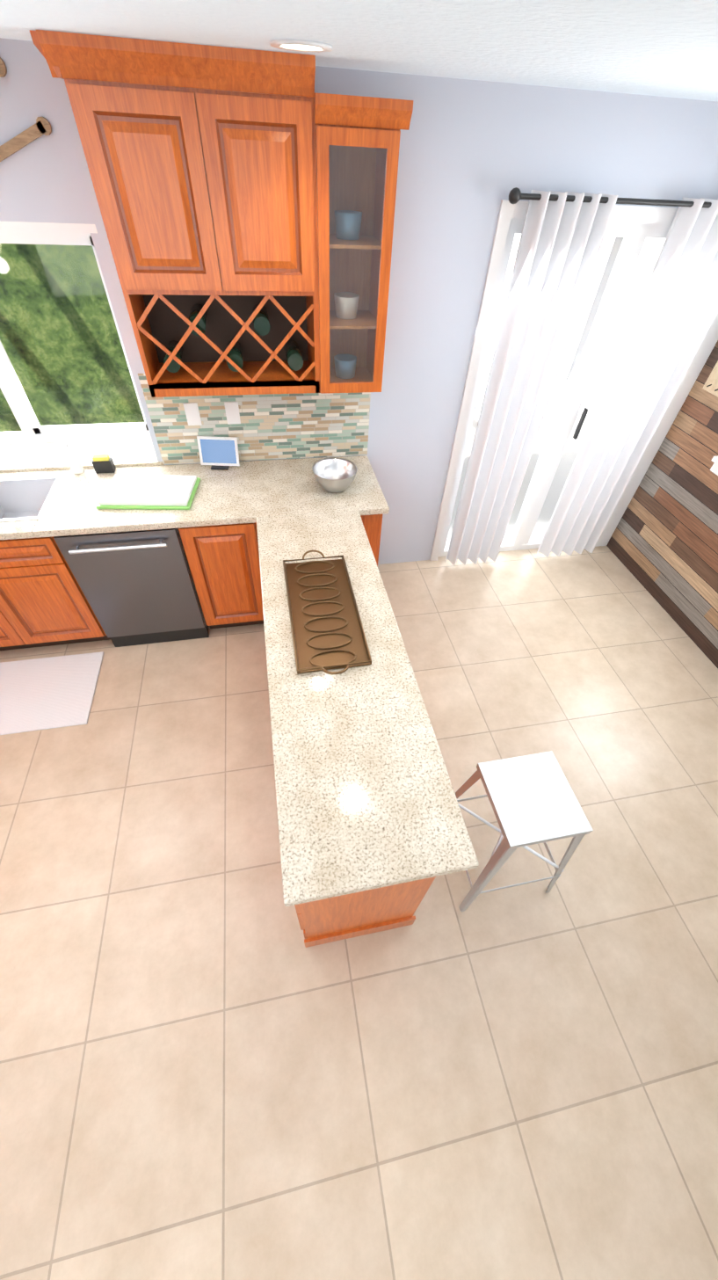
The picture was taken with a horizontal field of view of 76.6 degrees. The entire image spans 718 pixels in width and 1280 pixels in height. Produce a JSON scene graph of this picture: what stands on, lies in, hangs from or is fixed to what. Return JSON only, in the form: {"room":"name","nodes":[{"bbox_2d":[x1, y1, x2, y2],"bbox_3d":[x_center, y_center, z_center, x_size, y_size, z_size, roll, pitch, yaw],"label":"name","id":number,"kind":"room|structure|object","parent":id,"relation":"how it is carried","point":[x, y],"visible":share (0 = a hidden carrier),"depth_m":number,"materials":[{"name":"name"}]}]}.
{"room":"kitchen","nodes":[
{"label":"kitchen","id":0,"kind":"room"},
{"bbox_2d":[0,545,717,1279],"bbox_3d":[-0.162,1.582,1.718,6.060,0.100,5.890,-6,49,-9],"label":"floor","id":1,"kind":"structure","parent":0,"point":[213,1066],"depth_m":1.82,"materials":[{"name":"beige tile"}]},
{"bbox_2d":[0,612,28,650],"bbox_3d":[-2.306,-0.383,2.712,0.460,0.874,0.620,-6,49,-9],"label":"base cabinet","id":2,"kind":"object","parent":1,"relation":"on","point":[10,639],"depth_m":2.72,"materials":[{"name":"brown wood"}]},
{"bbox_2d":[0,455,389,540],"bbox_3d":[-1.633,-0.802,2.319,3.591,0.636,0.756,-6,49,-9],"label":"countertop","id":3,"kind":"structure","parent":2,"relation":"on","point":[272,494],"depth_m":2.54,"materials":[{"name":"beige stone"}]},
{"bbox_2d":[63,441,84,474],"bbox_3d":[-1.623,-1.033,2.572,0.064,0.179,0.072,-6,49,-9],"label":"soap dispenser","id":4,"kind":"object","parent":3,"relation":"on","point":[74,461],"visible":0.98,"depth_m":2.57,"materials":[{"name":"white ceramic"}]},
{"bbox_2d":[91,454,116,473],"bbox_3d":[-1.478,-1.019,2.628,0.100,0.090,0.050,-6,49,-9],"label":"sponge caddy","id":5,"kind":"object","parent":3,"relation":"on","point":[103,463],"visible":1,"depth_m":2.61,"materials":[{"name":"black plastic"}]},
{"bbox_2d":[95,474,200,509],"bbox_3d":[-1.151,-0.822,2.507,0.480,0.034,0.320,0,48,-4],"label":"cutting board","id":6,"kind":"object","parent":3,"relation":"on","point":[151,491],"visible":1,"depth_m":2.46,"materials":[{"name":"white plastic"}]},
{"bbox_2d":[196,436,239,470],"bbox_3d":[-0.834,-1.112,2.700,0.230,0.164,0.100,1,48,-2],"label":"tablet","id":7,"kind":"object","parent":3,"relation":"on","point":[219,453],"visible":0.95,"depth_m":2.70,"materials":[{"name":"white"}]},
{"bbox_2d":[312,458,357,492],"bbox_3d":[-0.139,-0.926,2.603,0.256,0.118,0.256,-6,49,-9],"label":"steel mixing bowl","id":8,"kind":"object","parent":3,"relation":"on","point":[334,475],"visible":0.98,"depth_m":2.63,"materials":[{"name":"silver metal"}]},
{"bbox_2d":[0,651,103,734],"bbox_3d":[-2.036,0.325,2.669,0.920,0.011,0.540,-6,49,-9],"label":"area rug","id":9,"kind":"object","parent":1,"relation":"on","point":[47,693],"visible":1,"depth_m":2.69,"materials":[{"name":"white fabric"}]},
{"bbox_2d":[0,536,110,647],"bbox_3d":[-1.854,-0.434,2.784,0.460,0.874,0.620,-6,49,-9],"label":"base cabinet","id":10,"kind":"object","parent":1,"relation":"on","point":[44,601],"depth_m":2.55,"materials":[{"name":"brown wood"}]},
{"bbox_2d":[53,528,209,647],"bbox_3d":[-1.322,-0.454,2.836,0.595,0.870,0.626,-6,49,-9],"label":"dishwasher","id":11,"kind":"object","parent":1,"relation":"on","point":[137,587],"visible":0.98,"depth_m":2.60,"materials":[{"name":"black metal"}]},
{"bbox_2d":[178,522,263,629],"bbox_3d":[-0.840,-0.548,2.947,0.398,0.874,0.620,-6,49,-9],"label":"base cabinet","id":12,"kind":"object","parent":1,"relation":"on","point":[223,560],"depth_m":2.66,"materials":[{"name":"brown wood"}]},
{"bbox_2d":[256,514,382,566],"bbox_3d":[-0.288,-0.610,3.035,0.727,0.874,0.620,-6,49,-9],"label":"base cabinet","id":13,"kind":"object","parent":1,"relation":"on","point":[372,523],"depth_m":2.69,"materials":[{"name":"brown wood"}]},
{"bbox_2d":[294,876,436,947],"bbox_3d":[-0.064,0.671,1.891,0.462,0.874,0.803,-6,49,-9],"label":"base cabinet","id":14,"kind":"object","parent":1,"relation":"on","point":[338,918],"depth_m":1.66,"materials":[{"name":"brown wood"}]},
{"bbox_2d":[257,522,479,906],"bbox_3d":[-0.103,0.015,1.863,0.570,0.038,1.823,-6,49,-9],"label":"countertop","id":15,"kind":"structure","parent":14,"relation":"on","point":[366,796],"depth_m":1.51,"materials":[{"name":"beige stone"}]},
{"bbox_2d":[283,549,372,674],"bbox_3d":[-0.154,-0.143,1.948,0.292,0.039,0.760,-6,49,-9],"label":"tray","id":16,"kind":"object","parent":15,"relation":"on","point":[328,632],"visible":0.98,"depth_m":1.92,"materials":[{"name":"gold metal"}]},
{"bbox_2d":[455,751,593,911],"bbox_3d":[0.640,0.805,1.955,0.436,0.660,0.436,-6,49,-9],"label":"metal bar stool","id":17,"kind":"object","parent":1,"relation":"on","point":[533,799],"visible":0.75,"depth_m":1.72,"materials":[{"name":"grey metal"}]},
{"bbox_2d":[0,37,717,564],"bbox_3d":[-0.645,-1.388,2.643,6.060,2.465,0.140,-6,49,-9],"label":"wall","id":18,"kind":"structure","parent":0,"point":[473,154],"depth_m":2.10,"materials":[{"name":"grey paint"}]},
{"bbox_2d":[0,57,7,77],"bbox_3d":[-1.473,-1.952,1.647,0.437,0.231,0.016,-6,49,-9],"label":"decor","id":19,"kind":"object","parent":18,"relation":"attached to","point":[3,70],"visible":1,"depth_m":1.61,"materials":[{"name":"brown wood"}]},
{"bbox_2d":[0,116,51,161],"bbox_3d":[-1.376,-1.876,1.756,0.408,0.207,0.021,-6,49,-9],"label":"decor","id":20,"kind":"object","parent":18,"relation":"attached to","point":[40,127],"visible":1,"depth_m":1.74,"materials":[{"name":"brown wood"}]},
{"bbox_2d":[0,221,164,472],"bbox_3d":[-1.954,-1.473,2.364,1.551,1.100,0.409,-6,49,-9],"label":"garden window","id":21,"kind":"structure","parent":18,"relation":"in","point":[33,445],"depth_m":2.68,"materials":[{"name":"white vinyl"},{"name":"granite"},{"name":"glass"}]},
{"bbox_2d":[29,29,414,397],"bbox_3d":[-0.455,-1.677,1.968,1.215,1.055,0.383,-6,49,-9],"label":"wine rack cabinet","id":22,"kind":"object","parent":18,"relation":"attached to","point":[246,200],"visible":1,"depth_m":1.76,"materials":[{"name":"brown wood"}]},
{"bbox_2d":[138,373,370,464],"bbox_3d":[-0.553,-1.296,2.660,1.253,0.495,0.008,-6,49,-9],"label":"backsplash","id":23,"kind":"structure","parent":18,"relation":"attached to","point":[271,426],"depth_m":2.66,"materials":[{"name":"multicoloured tile"}]},
{"bbox_2d":[183,402,202,425],"bbox_3d":[-0.938,-1.272,2.566,0.075,0.120,0.005,-6,49,-9],"label":"electrical outlet plate","id":24,"kind":"object","parent":23,"relation":"attached to","point":[193,416],"depth_m":2.56,"materials":[{"name":"white plastic"}]},
{"bbox_2d":[224,401,240,424],"bbox_3d":[-0.722,-1.296,2.600,0.075,0.120,0.005,-6,49,-9],"label":"electrical outlet plate","id":25,"kind":"object","parent":23,"relation":"attached to","point":[231,408],"depth_m":2.60,"materials":[{"name":"white plastic"}]},
{"bbox_2d":[429,199,717,560],"bbox_3d":[1.402,-1.483,3.082,1.598,2.120,0.115,-6,49,-9],"label":"door frame","id":26,"kind":"structure","parent":18,"relation":"attached to","point":[630,229],"depth_m":2.81,"materials":[{"name":"white"}]},
{"bbox_2d":[445,187,717,565],"bbox_3d":[1.398,-1.418,2.970,1.556,2.138,0.124,-6,49,-9],"label":"curtain","id":27,"kind":"object","parent":18,"relation":"attached to","point":[562,239],"visible":0.98,"depth_m":2.69,"materials":[{"name":"white fabric"}]},
{"bbox_2d":[0,0,717,101],"bbox_3d":[-0.051,-0.136,-0.183,6.060,0.100,5.890,-6,49,-9],"label":"ceiling","id":28,"kind":"structure","parent":0,"point":[669,48],"depth_m":1.14,"materials":[{"name":"white paint"}]},
{"bbox_2d":[269,39,332,52],"bbox_3d":[-0.168,-1.737,1.330,0.180,0.007,0.180,-6,49,-9],"label":"recessed light","id":29,"kind":"object","parent":28,"relation":"in","point":[302,46],"visible":1,"depth_m":1.31,"materials":[{"name":"white plastic"}]},
{"bbox_2d":[606,340,717,668],"bbox_3d":[2.798,0.396,1.234,0.140,2.465,5.610,-6,49,-9],"label":"wall","id":30,"kind":"structure","parent":0,"point":[662,545],"depth_m":3.19,"materials":[{"name":"brown wood"}]},
{"bbox_2d":[702,361,717,397],"bbox_3d":[2.231,-1.597,2.775,0.041,0.200,0.240,-6,49,-9],"label":"hook","id":31,"kind":"object","parent":30,"relation":"attached to","point":[710,385],"visible":1,"depth_m":2.85,"materials":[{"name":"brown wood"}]},
{"bbox_2d":[710,455,717,475],"bbox_3d":[2.452,-1.080,2.132,0.130,1.190,1.190,-6,49,-9],"label":"dining room window","id":32,"kind":"structure","parent":30,"relation":"in","point":[714,469],"depth_m":2.90,"materials":[{"name":"white"}]},
{"label":"outside","id":33,"kind":"structure","parent":0,"visible":0},
{"bbox_2d":[445,411,595,545],"bbox_3d":[-1.131,-0.180,3.281,28.000,0.100,22.600,-6,49,-9],"label":"window pane","id":34,"kind":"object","parent":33,"point":[570,447],"depth_m":4.79,"materials":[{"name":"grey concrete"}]},
{"bbox_2d":[0,243,144,431],"bbox_3d":[-4.181,-3.266,3.989,4.920,2.720,1.000,-6,49,-9],"label":"window glass","id":35,"kind":"object","parent":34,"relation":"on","point":[69,314],"depth_m":4.19,"materials":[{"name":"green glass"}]},
{"bbox_2d":[474,233,666,415],"bbox_3d":[4.600,-4.405,4.924,6.300,3.620,0.001,-6,49,-9],"label":"window pane","id":36,"kind":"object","parent":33,"point":[643,262],"depth_m":5.20,"materials":[{"name":"white"}]}
]}

